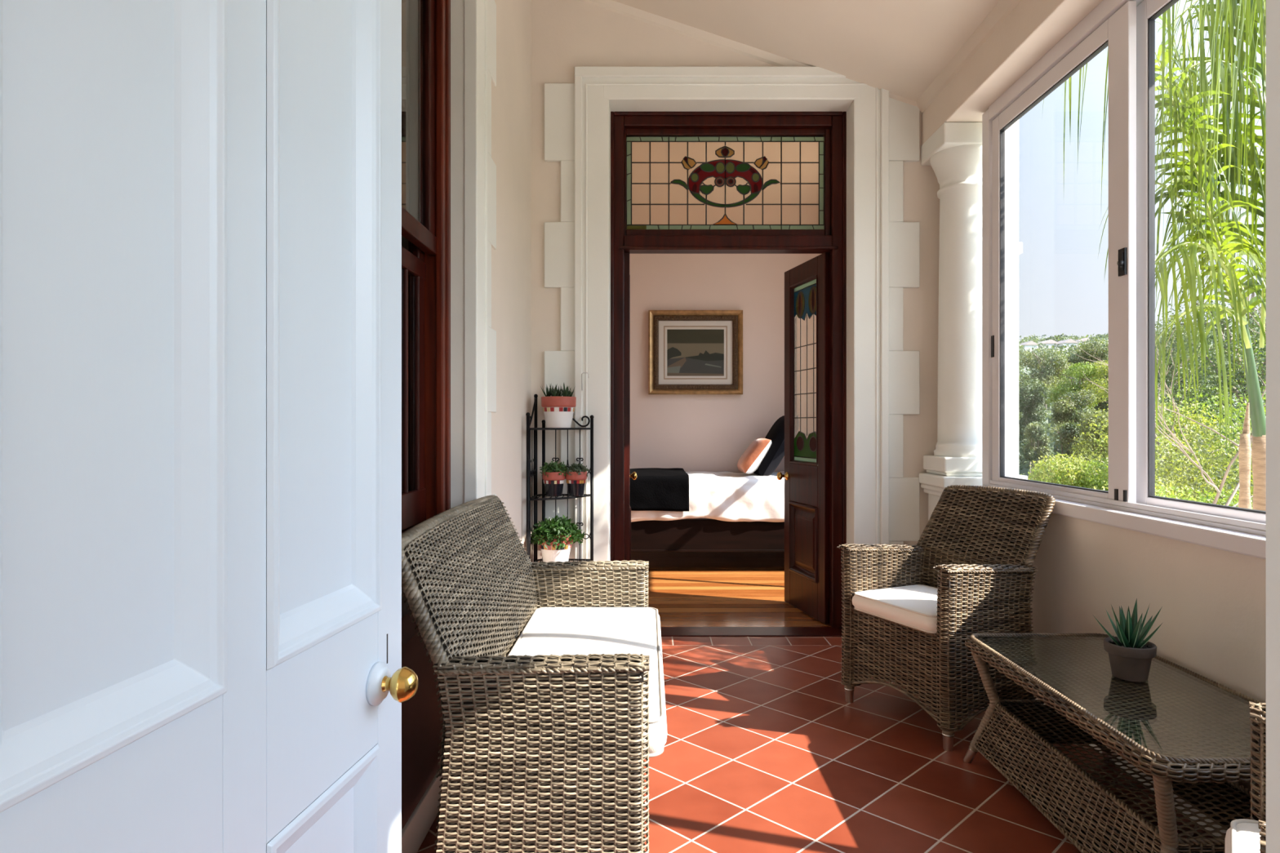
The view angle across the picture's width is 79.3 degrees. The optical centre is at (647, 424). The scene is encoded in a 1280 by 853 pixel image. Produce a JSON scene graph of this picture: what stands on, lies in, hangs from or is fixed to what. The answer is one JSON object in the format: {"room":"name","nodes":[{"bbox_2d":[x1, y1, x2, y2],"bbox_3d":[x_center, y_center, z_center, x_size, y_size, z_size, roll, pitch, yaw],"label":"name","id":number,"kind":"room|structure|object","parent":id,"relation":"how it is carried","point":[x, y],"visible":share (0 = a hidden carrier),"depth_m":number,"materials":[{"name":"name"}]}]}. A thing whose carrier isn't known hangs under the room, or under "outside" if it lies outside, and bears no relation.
{"room":"sunroom","nodes":[
{"label":"sunroom","id":0,"kind":"room"},
{"bbox_2d":[0,0,418,852],"bbox_3d":[-0.426,0.046,0.827,0.107,2.132,0.820,0,0,6],"label":"door","id":1,"kind":"structure","parent":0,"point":[201,200],"depth_m":0.77,"materials":[{"name":"white wood"}]},
{"bbox_2d":[401,51,408,250],"bbox_3d":[-1.275,-0.430,5.600,0.150,3.300,3.000,0,0,0],"label":"wall","id":2,"kind":"structure","parent":0,"point":[404,54],"depth_m":4.10,"materials":[{"name":"pink paint"}]},
{"bbox_2d":[401,0,410,617],"bbox_3d":[-1.495,-0.430,2.200,1.610,3.300,4.200,0,0,0],"label":"wall","id":3,"kind":"structure","parent":0,"point":[404,2],"depth_m":3.75,"materials":[{"name":"beige"}]},
{"bbox_2d":[490,0,531,562],"bbox_3d":[-0.710,-0.680,2.195,0.180,3.800,3.850,0,0,0],"label":"wall","id":4,"kind":"structure","parent":0,"point":[511,97],"depth_m":3.56,"materials":[{"name":"beige paint"}]},
{"bbox_2d":[401,768,442,852],"bbox_3d":[-0.614,1.065,2.270,0.023,0.110,3.700,0,0,0],"label":"baseboard","id":5,"kind":"structure","parent":4,"relation":"attached to","point":[419,824],"depth_m":2.07,"materials":[{"name":"white paint"}]},
{"bbox_2d":[401,611,445,830],"bbox_3d":[-0.650,0.781,1.900,0.100,0.478,1.400,0,0,0],"label":"panel","id":6,"kind":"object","parent":4,"relation":"attached to","point":[421,722],"depth_m":2.06,"materials":[{"name":"brown wood"}]},
{"bbox_2d":[401,0,450,533],"bbox_3d":[-0.730,-0.637,1.950,0.140,2.045,1.500,0,0,0],"label":"window","id":7,"kind":"structure","parent":4,"relation":"in","point":[426,224],"depth_m":2.56,"materials":[{"name":"red wood"}]},
{"bbox_2d":[450,0,488,508],"bbox_3d":[-0.646,-0.435,2.782,0.108,2.890,0.186,0,0,0],"label":"trim","id":8,"kind":"structure","parent":4,"relation":"attached to","point":[468,18],"depth_m":2.69,"materials":[{"name":"white paint"}]},
{"bbox_2d":[488,0,496,495],"bbox_3d":[-0.619,-0.435,2.995,0.013,2.890,0.270,0,0,0],"label":"quoins","id":9,"kind":"object","parent":4,"relation":"attached to","point":[491,3],"visible":0.34,"depth_m":3.00,"materials":[{"name":"white paint"}]},
{"bbox_2d":[579,0,1022,114],"bbox_3d":[0.420,-2.021,2.272,2.080,0.738,3.705,0,0,0],"label":"crown molding","id":10,"kind":"structure","parent":4,"relation":"attached to","point":[1003,8],"depth_m":4.09,"materials":[{"name":"paint"}]},
{"bbox_2d":[542,471,565,497],"bbox_3d":[-0.478,0.300,3.945,0.117,0.125,0.117,0,0,0],"label":"pot","id":11,"kind":"object","parent":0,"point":[553,481],"depth_m":3.90,"materials":[{"name":"ceramic"}]},
{"bbox_2d":[538,532,573,562],"bbox_3d":[-0.468,0.628,3.935,0.178,0.150,0.178,0,0,0],"label":"pot","id":12,"kind":"object","parent":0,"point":[551,553],"depth_m":3.87,"materials":[{"name":"white ceramic"}]},
{"bbox_2d":[541,396,576,427],"bbox_3d":[-0.455,-0.064,3.955,0.178,0.158,0.178,0,0,0],"label":"pot","id":13,"kind":"object","parent":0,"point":[558,411],"depth_m":3.89,"materials":[{"name":"white ceramic"}]},
{"bbox_2d":[565,471,586,496],"bbox_3d":[-0.366,0.300,3.962,0.111,0.125,0.111,0,0,0],"label":"pot","id":14,"kind":"object","parent":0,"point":[575,480],"depth_m":3.92,"materials":[{"name":"ceramic"}]},
{"bbox_2d":[626,204,823,472],"bbox_3d":[0.350,-0.430,7.025,3.300,3.300,0.150,0,0,0],"label":"wall","id":15,"kind":"structure","parent":0,"point":[708,433],"depth_m":6.95,"materials":[{"name":"pink paint"}]},
{"bbox_2d":[648,310,742,394],"bbox_3d":[0.430,-0.648,6.918,0.844,0.753,0.060,0,0,0],"label":"framed picture","id":16,"kind":"object","parent":15,"relation":"attached to","point":[691,352],"visible":1,"depth_m":6.93,"materials":[{"name":"gold metal"}]},
{"bbox_2d":[666,328,724,376],"bbox_3d":[0.430,-0.648,6.937,0.512,0.421,0.002,0,0,0],"label":"painting","id":17,"kind":"object","parent":16,"relation":"attached to","point":[690,352],"depth_m":6.94,"materials":[{"name":"grey"}]},
{"bbox_2d":[626,137,823,204],"bbox_3d":[0.325,-2.030,5.700,3.350,0.100,2.800,0,0,0],"label":"ceiling","id":18,"kind":"structure","parent":0,"point":[640,150],"depth_m":5.97,"materials":[{"name":"paint"}]},
{"bbox_2d":[631,551,831,626],"bbox_3d":[0.350,1.170,5.683,3.300,0.100,2.835,0,0,0],"label":"floor","id":19,"kind":"structure","parent":0,"point":[686,588],"depth_m":5.28,"materials":[{"name":"brown wood"}]},
{"bbox_2d":[631,519,784,551],"bbox_3d":[0.700,0.645,6.391,2.120,0.950,1.078,0,0,0],"label":"bed","id":20,"kind":"object","parent":19,"relation":"on","point":[681,535],"visible":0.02,"depth_m":5.86,"materials":[{"name":"brown wood"}]},
{"bbox_2d":[684,517,711,519],"bbox_3d":[0.690,0.640,6.410,2.060,0.360,1.020,0,0,0],"label":"mattress","id":21,"kind":"object","parent":20,"relation":"on","point":[699,517],"visible":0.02,"depth_m":5.90,"materials":[{"name":"white fabric"}]},
{"bbox_2d":[631,471,784,522],"bbox_3d":[0.675,0.576,6.358,2.055,0.335,1.086,0,0,0],"label":"duvet","id":22,"kind":"object","parent":21,"relation":"on","point":[722,495],"visible":0.43,"depth_m":5.83,"materials":[{"name":"white fabric"}]},
{"bbox_2d":[629,467,688,511],"bbox_3d":[-0.029,0.516,6.327,0.684,0.271,1.047,0,0,0],"label":"throw blanket","id":23,"kind":"object","parent":22,"relation":"on","point":[653,489],"visible":0.7,"depth_m":5.81,"materials":[{"name":"black fabric"}]},
{"bbox_2d":[737,437,772,474],"bbox_3d":[0.885,0.255,6.400,0.259,0.296,0.360,0,0,-2],"label":"cushion","id":24,"kind":"object","parent":22,"relation":"on","point":[751,459],"visible":0.88,"depth_m":6.24,"materials":[{"name":"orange fabric"}]},
{"bbox_2d":[753,415,799,475],"bbox_3d":[1.070,0.175,6.500,0.354,0.508,0.622,0,0,2],"label":"pillow","id":25,"kind":"object","parent":22,"relation":"on","point":[775,455],"visible":0.47,"depth_m":6.22,"materials":[{"name":"black fabric"}]},
{"bbox_2d":[531,0,939,562],"bbox_3d":[0.600,-0.680,4.240,2.700,3.800,0.240,0,0,0],"label":"wall","id":26,"kind":"structure","parent":0,"point":[566,34],"depth_m":4.12,"materials":[{"name":"beige paint"}]},
{"bbox_2d":[624,252,636,560],"bbox_3d":[-0.155,0.074,4.606,0.178,2.079,0.587,0,0,0],"label":"door","id":27,"kind":"structure","parent":26,"relation":"in","point":[627,277],"depth_m":4.31,"materials":[{"name":"brown wood"}]},
{"bbox_2d":[624,128,830,235],"bbox_3d":[0.444,-1.347,4.320,1.148,0.605,0.050,0,0,0],"label":"window","id":28,"kind":"structure","parent":26,"relation":"in","point":[724,171],"depth_m":4.32,"materials":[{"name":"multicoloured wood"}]},
{"bbox_2d":[610,111,846,626],"bbox_3d":[0.444,-0.302,4.301,1.302,2.845,0.118,0,0,0],"label":"door frame","id":29,"kind":"structure","parent":26,"relation":"attached to","point":[835,243],"depth_m":4.26,"materials":[{"name":"brown wood"}]},
{"bbox_2d":[574,66,888,561],"bbox_3d":[0.444,-0.384,4.163,1.657,3.008,0.197,0,0,0],"label":"trim","id":30,"kind":"structure","parent":26,"relation":"attached to","point":[599,91],"depth_m":4.08,"materials":[{"name":"white paint"}]},
{"bbox_2d":[544,83,919,561],"bbox_3d":[0.448,-0.346,4.112,1.993,2.933,0.027,0,0,0],"label":"quoins","id":31,"kind":"object","parent":26,"relation":"attached to","point":[559,98],"visible":0.52,"depth_m":4.10,"materials":[{"name":"white paint"}]},
{"bbox_2d":[776,252,829,624],"bbox_3d":[0.976,0.074,4.613,0.177,2.079,0.583,0,0,-19],"label":"door","id":32,"kind":"structure","parent":26,"relation":"in","point":[806,484],"depth_m":4.54,"materials":[{"name":"brown wood"}]},
{"bbox_2d":[796,457,816,462],"bbox_3d":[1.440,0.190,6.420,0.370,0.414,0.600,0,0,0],"label":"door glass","id":33,"kind":"object","parent":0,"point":[808,460],"visible":0.02,"depth_m":6.21,"materials":[{"name":"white glass"}]},
{"bbox_2d":[613,0,999,101],"bbox_3d":[0.500,-2.076,2.325,2.500,0.952,4.250,0,0,0],"label":"ceiling","id":34,"kind":"structure","parent":0,"point":[900,47],"depth_m":3.74,"materials":[{"name":"paint"}]},
{"bbox_2d":[921,0,1102,145],"bbox_3d":[1.620,-1.634,2.200,0.320,0.292,3.860,0,0,0],"label":"beam","id":35,"kind":"structure","parent":34,"relation":"attached to","point":[1033,27],"depth_m":3.23,"materials":[{"name":"beige paint"}]},
{"bbox_2d":[417,636,1213,852],"bbox_3d":[0.500,1.170,2.180,2.440,0.100,3.820,0,0,0],"label":"floor","id":36,"kind":"structure","parent":0,"point":[765,751],"depth_m":2.51,"materials":[{"name":"tile"}]},
{"bbox_2d":[401,495,649,852],"bbox_3d":[-0.285,0.678,2.170,0.578,0.885,1.195,0,0,0],"label":"settee","id":37,"kind":"object","parent":36,"relation":"on","point":[541,753],"visible":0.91,"depth_m":1.59,"materials":[{"name":"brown wicker"}]},
{"bbox_2d":[506,607,666,757],"bbox_3d":[-0.175,0.668,2.170,0.436,0.094,1.046,0,0,0],"label":"seat cushion","id":38,"kind":"object","parent":37,"relation":"on","point":[557,631],"visible":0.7,"depth_m":2.27,"materials":[{"name":"beige fabric"}]},
{"bbox_2d":[525,372,593,562],"bbox_3d":[-0.440,0.423,3.934,0.318,1.394,0.297,0,0,0],"label":"rack","id":39,"kind":"object","parent":36,"relation":"on","point":[533,473],"visible":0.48,"depth_m":4.04,"materials":[{"name":"black metal"}]},
{"bbox_2d":[539,460,568,497],"bbox_3d":[-0.478,0.272,3.950,0.159,0.181,0.143,0,0,0],"label":"potted succulent","id":40,"kind":"object","parent":39,"relation":"on","point":[553,477],"visible":1,"depth_m":3.90,"materials":[{"name":"green plant"}]},
{"bbox_2d":[530,514,584,562],"bbox_3d":[-0.465,0.580,3.933,0.288,0.246,0.276,0,0,0],"label":"potted herb","id":41,"kind":"object","parent":39,"relation":"on","point":[555,537],"visible":0.99,"depth_m":3.87,"materials":[{"name":"green plant"}]},
{"bbox_2d":[541,382,576,427],"bbox_3d":[-0.455,-0.102,3.955,0.178,0.233,0.178,0,0,0],"label":"potted succulent","id":42,"kind":"object","parent":39,"relation":"on","point":[557,410],"visible":0.98,"depth_m":3.90,"materials":[{"name":"white ceramic"}]},
{"bbox_2d":[529,493,591,500],"bbox_3d":[-0.442,0.368,3.935,0.301,0.010,0.271,0,0,0],"label":"shelf","id":43,"kind":"object","parent":39,"relation":"attached to","point":[535,496],"depth_m":3.92,"materials":[{"name":"black metal"}]},
{"bbox_2d":[529,427,591,430],"bbox_3d":[-0.442,0.020,3.935,0.301,0.010,0.271,0,0,0],"label":"shelf","id":44,"kind":"object","parent":39,"relation":"attached to","point":[531,428],"depth_m":3.86,"materials":[{"name":"black metal"}]},
{"bbox_2d":[535,558,591,562],"bbox_3d":[-0.442,0.708,3.935,0.301,0.010,0.271,0,0,0],"label":"shelf","id":45,"kind":"object","parent":39,"relation":"attached to","point":[586,560],"depth_m":4.05,"materials":[{"name":"black metal"}]},
{"bbox_2d":[564,462,589,496],"bbox_3d":[-0.369,0.278,3.964,0.149,0.170,0.144,0,0,0],"label":"potted succulent","id":46,"kind":"object","parent":39,"relation":"on","point":[576,477],"visible":1,"depth_m":3.92,"materials":[{"name":"green plant"}]},
{"bbox_2d":[660,626,842,636],"bbox_3d":[0.444,1.142,4.176,1.302,0.056,0.177,0,0,0],"label":"threshold","id":47,"kind":"object","parent":36,"relation":"on","point":[665,631],"visible":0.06,"depth_m":4.17,"materials":[{"name":"brown wood"}]},
{"bbox_2d":[836,484,1055,751],"bbox_3d":[1.172,0.686,3.013,0.613,0.868,0.585,0,0,-26],"label":"armchair","id":48,"kind":"object","parent":36,"relation":"on","point":[979,546],"visible":0.84,"depth_m":2.89,"materials":[{"name":"wicker"}]},
{"bbox_2d":[852,584,937,633],"bbox_3d":[1.070,0.694,2.964,0.391,0.077,0.446,0,0,-26],"label":"seat cushion","id":49,"kind":"object","parent":48,"relation":"on","point":[914,606],"visible":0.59,"depth_m":2.91,"materials":[{"name":"beige fabric"}]},
{"bbox_2d":[919,122,1014,520],"bbox_3d":[1.620,-0.184,3.947,0.360,2.608,0.375,0,0,0],"label":"column","id":50,"kind":"structure","parent":36,"relation":"on","point":[953,152],"depth_m":3.85,"materials":[{"name":"white paint"}]},
{"bbox_2d":[963,632,1259,852],"bbox_3d":[1.295,0.906,2.085,0.507,0.431,1.002,0,0,0],"label":"coffee table","id":51,"kind":"object","parent":36,"relation":"on","point":[1188,732],"visible":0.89,"depth_m":1.99,"materials":[{"name":"wicker"}]},
{"bbox_2d":[1093,597,1162,682],"bbox_3d":[1.329,0.591,2.143,0.167,0.214,0.150,0,0,33],"label":"aloe","id":52,"kind":"object","parent":51,"relation":"on","point":[1131,656],"visible":1,"depth_m":2.11,"materials":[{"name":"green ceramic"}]},
{"bbox_2d":[1000,703,1258,844],"bbox_3d":[1.295,0.904,2.085,0.335,0.011,0.830,0,0,0],"label":"shelf","id":53,"kind":"object","parent":51,"relation":"attached to","point":[1130,815],"depth_m":1.94,"materials":[{"name":"wicker"}]},
{"bbox_2d":[1248,701,1266,852],"bbox_3d":[1.137,0.686,0.954,0.613,0.868,0.585,0,0,37],"label":"armchair","id":54,"kind":"object","parent":36,"relation":"on","point":[1258,711],"visible":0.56,"depth_m":1.31,"materials":[{"name":"wicker"}]},
{"bbox_2d":[1225,818,1260,852],"bbox_3d":[1.031,0.694,1.033,0.416,0.077,0.446,0,0,37],"label":"seat cushion","id":55,"kind":"object","parent":54,"relation":"on","point":[1242,836],"visible":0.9,"depth_m":1.25,"materials":[{"name":"beige fabric"}]},
{"bbox_2d":[1103,636,1156,682],"bbox_3d":[1.332,0.650,2.135,0.126,0.096,0.126,0,0,0],"label":"pot","id":56,"kind":"object","parent":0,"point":[1130,660],"depth_m":2.10,"materials":[{"name":"grey ceramic"}]},
{"bbox_2d":[1029,512,1266,798],"bbox_3d":[1.650,0.770,2.035,0.180,0.900,3.530,0,0,0],"label":"wall","id":57,"kind":"structure","parent":0,"point":[1211,616],"depth_m":2.32,"materials":[{"name":"beige paint"}]},
{"bbox_2d":[976,0,1266,559],"bbox_3d":[1.653,-0.575,2.055,0.215,1.826,3.270,0,0,0],"label":"window","id":58,"kind":"structure","parent":57,"relation":"in","point":[1127,27],"depth_m":2.63,"materials":[{"name":"white metal"}]},
{"bbox_2d":[1035,693,1226,836],"bbox_3d":[1.551,1.065,2.110,0.022,0.110,3.380,0,0,0],"label":"baseboard","id":59,"kind":"structure","parent":57,"relation":"attached to","point":[1217,834],"depth_m":2.24,"materials":[{"name":"white paint"}]},
{"bbox_2d":[1266,0,1279,852],"bbox_3d":[0.490,-0.680,0.345,2.580,3.800,0.150,0,0,0],"label":"wall","id":60,"kind":"structure","parent":0,"point":[1273,6],"depth_m":0.41,"materials":[{"name":"white paint"}]},
{"label":"outside","id":61,"kind":"structure","parent":0,"visible":0},
{"bbox_3d":[0.250,1.620,1.500,12.500,0.700,21.000,0,0,0],"label":"floor","id":62,"kind":"structure","parent":61,"visible":0},
{"bbox_2d":[1010,120,1027,479],"bbox_3d":[1.857,-0.080,4.125,0.175,3.600,0.350,0,0,0],"label":"pier","id":63,"kind":"structure","parent":62,"relation":"on","point":[1016,246],"depth_m":3.98,"materials":[{"name":"white paint"}]},
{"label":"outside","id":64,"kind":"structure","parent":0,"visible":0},
{"bbox_2d":[1018,352,1233,494],"bbox_3d":[116.000,-6.778,110.000,228.000,22.603,340.000,0,0,0],"label":"hillside","id":65,"kind":"structure","parent":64,"point":[1024,471],"depth_m":43.78,"materials":[{"name":"green plant"}]},
{"bbox_2d":[1020,341,1039,351],"bbox_3d":[73.500,-13.683,150.000,3.000,4.800,4.400,0,0,0],"label":"house","id":66,"kind":"structure","parent":65,"relation":"on","point":[1027,345],"depth_m":148.01,"materials":[{"name":"white"}]},
{"bbox_2d":[1018,376,1048,475],"bbox_3d":[12.784,1.341,26.042,1.204,5.963,1.217,0,0,16],"label":"tree","id":67,"kind":"object","parent":65,"relation":"on","point":[1030,403],"visible":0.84,"depth_m":25.74,"materials":[{"name":"green plant"}]},
{"bbox_2d":[1022,421,1055,478],"bbox_3d":[8.570,2.033,16.974,0.712,4.249,0.757,0,0,0],"label":"bush","id":68,"kind":"object","parent":65,"relation":"on","point":[1036,432],"visible":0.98,"depth_m":16.86,"materials":[{"name":"green plant"}]},
{"bbox_2d":[1018,346,1073,408],"bbox_3d":[28.229,-2.159,55.304,4.215,6.929,4.471,0,0,-23],"label":"tree","id":69,"kind":"object","parent":65,"relation":"on","point":[1046,375],"visible":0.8,"depth_m":54.44,"materials":[{"name":"green plant"}]},
{"bbox_2d":[1037,339,1058,351],"bbox_3d":[78.795,-14.276,153.000,3.800,4.800,4.400,0,0,0],"label":"house","id":70,"kind":"structure","parent":65,"relation":"on","point":[1051,342],"depth_m":151.00,"materials":[{"name":"white"}]},
{"bbox_2d":[1022,451,1108,491],"bbox_3d":[4.828,1.763,8.965,1.157,2.918,1.228,0,0,3],"label":"bush","id":71,"kind":"object","parent":65,"relation":"on","point":[1085,479],"visible":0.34,"depth_m":8.67,"materials":[{"name":"green plant"}]},
{"bbox_2d":[1055,338,1078,348],"bbox_3d":[81.000,-14.084,150.000,3.000,4.800,4.400,0,0,0],"label":"house","id":72,"kind":"structure","parent":65,"relation":"on","point":[1070,341],"depth_m":148.01,"materials":[{"name":"white"}]},
{"bbox_2d":[1047,420,1092,474],"bbox_3d":[8.234,2.003,14.955,1.012,4.190,0.777,0,0,0],"label":"bush","id":73,"kind":"object","parent":65,"relation":"on","point":[1065,433],"visible":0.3,"depth_m":14.81,"materials":[{"name":"green plant"}]},
{"bbox_2d":[1048,387,1098,431],"bbox_3d":[13.238,1.633,23.967,1.341,5.563,1.420,0,0,24],"label":"tree","id":74,"kind":"object","parent":65,"relation":"on","point":[1068,411],"visible":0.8,"depth_m":23.74,"materials":[{"name":"green plant"}]},
{"bbox_2d":[1044,360,1108,412],"bbox_3d":[18.859,0.419,34.087,3.064,6.485,3.027,0,0,15],"label":"tree","id":75,"kind":"object","parent":65,"relation":"on","point":[1094,371],"visible":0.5,"depth_m":33.58,"materials":[{"name":"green plant"}]},
{"bbox_2d":[1075,337,1089,346],"bbox_3d":[86.548,-14.809,154.000,3.800,4.800,4.400,0,0,0],"label":"house","id":76,"kind":"structure","parent":65,"relation":"on","point":[1082,340],"depth_m":152.00,"materials":[{"name":"white"}]},
{"bbox_2d":[1064,337,1108,383],"bbox_3d":[34.679,-3.228,60.309,4.414,6.946,4.165,0,0,0],"label":"tree","id":77,"kind":"object","parent":65,"relation":"on","point":[1100,352],"visible":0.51,"depth_m":59.49,"materials":[{"name":"green plant"}]},
{"bbox_2d":[1068,405,1108,475],"bbox_3d":[8.152,1.857,14.001,0.864,4.428,0.847,0,0,21],"label":"bush","id":78,"kind":"object","parent":65,"relation":"on","point":[1091,415],"visible":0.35,"depth_m":13.91,"materials":[{"name":"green plant"}]},
{"bbox_2d":[1087,361,1108,418],"bbox_3d":[21.327,0.206,36.005,1.228,6.518,1.657,0,0,-38],"label":"tree","id":79,"kind":"object","parent":65,"relation":"on","point":[1102,406],"visible":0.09,"depth_m":35.80,"materials":[{"name":"green plant"}]},
{"bbox_2d":[1018,324,1266,470],"bbox_3d":[94.267,-8.547,111.166,154.199,23.510,142.565,0,0,0],"label":"woodland","id":80,"kind":"object","parent":65,"relation":"on","point":[1023,371],"visible":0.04,"depth_m":89.49,"materials":[{"name":"green plant"}]},
{"bbox_2d":[1041,0,1266,511],"bbox_3d":[3.166,0.087,3.212,2.220,4.669,1.902,0,0,-30],"label":"palm","id":81,"kind":"object","parent":65,"relation":"on","point":[1200,173],"visible":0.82,"depth_m":3.37,"materials":[{"name":"green plant"}]},
{"bbox_2d":[1057,384,1266,500],"bbox_3d":[7.178,1.570,10.396,3.409,4.242,3.551,0,0,3],"label":"bush","id":82,"kind":"object","parent":65,"relation":"on","point":[1190,424],"visible":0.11,"depth_m":10.39,"materials":[{"name":"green plant"}]},
{"bbox_2d":[1073,275,1266,506],"bbox_3d":[4.287,0.560,5.257,2.365,3.664,2.503,0,0,22],"label":"bare tree","id":83,"kind":"object","parent":65,"relation":"on","point":[1180,445],"visible":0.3,"depth_m":5.26,"materials":[{"name":"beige plant"}]},
{"bbox_2d":[1093,477,1253,509],"bbox_3d":[4.591,1.610,6.517,1.936,2.363,1.758,0,0,0],"label":"bush","id":84,"kind":"object","parent":65,"relation":"on","point":[1160,491],"visible":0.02,"depth_m":6.62,"materials":[{"name":"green plant"}]},
{"bbox_2d":[1105,420,1253,506],"bbox_3d":[5.736,1.521,7.515,2.153,3.135,2.532,0,0,-35],"label":"bush","id":85,"kind":"object","parent":65,"relation":"on","point":[1191,475],"visible":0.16,"depth_m":7.68,"materials":[{"name":"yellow plant"}]},
{"bbox_2d":[1104,248,1266,493],"bbox_3d":[22.983,-2.029,29.799,8.019,11.531,10.427,0,0,0],"label":"tree","id":86,"kind":"object","parent":65,"relation":"on","point":[1202,400],"visible":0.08,"depth_m":30.63,"materials":[{"name":"green plant"}]},
{"bbox_2d":[1155,315,1236,451],"bbox_3d":[28.881,-1.633,41.632,6.241,8.319,4.926,0,0,0],"label":"tree","id":87,"kind":"object","parent":65,"relation":"on","point":[1160,320],"visible":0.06,"depth_m":40.97,"materials":[{"name":"green plant"}]},
{"bbox_2d":[1165,301,1266,498],"bbox_3d":[9.800,1.048,11.616,3.620,5.965,2.877,0,0,25],"label":"tree","id":88,"kind":"object","parent":65,"relation":"on","point":[1213,366],"visible":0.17,"depth_m":11.62,"materials":[{"name":"green plant"}]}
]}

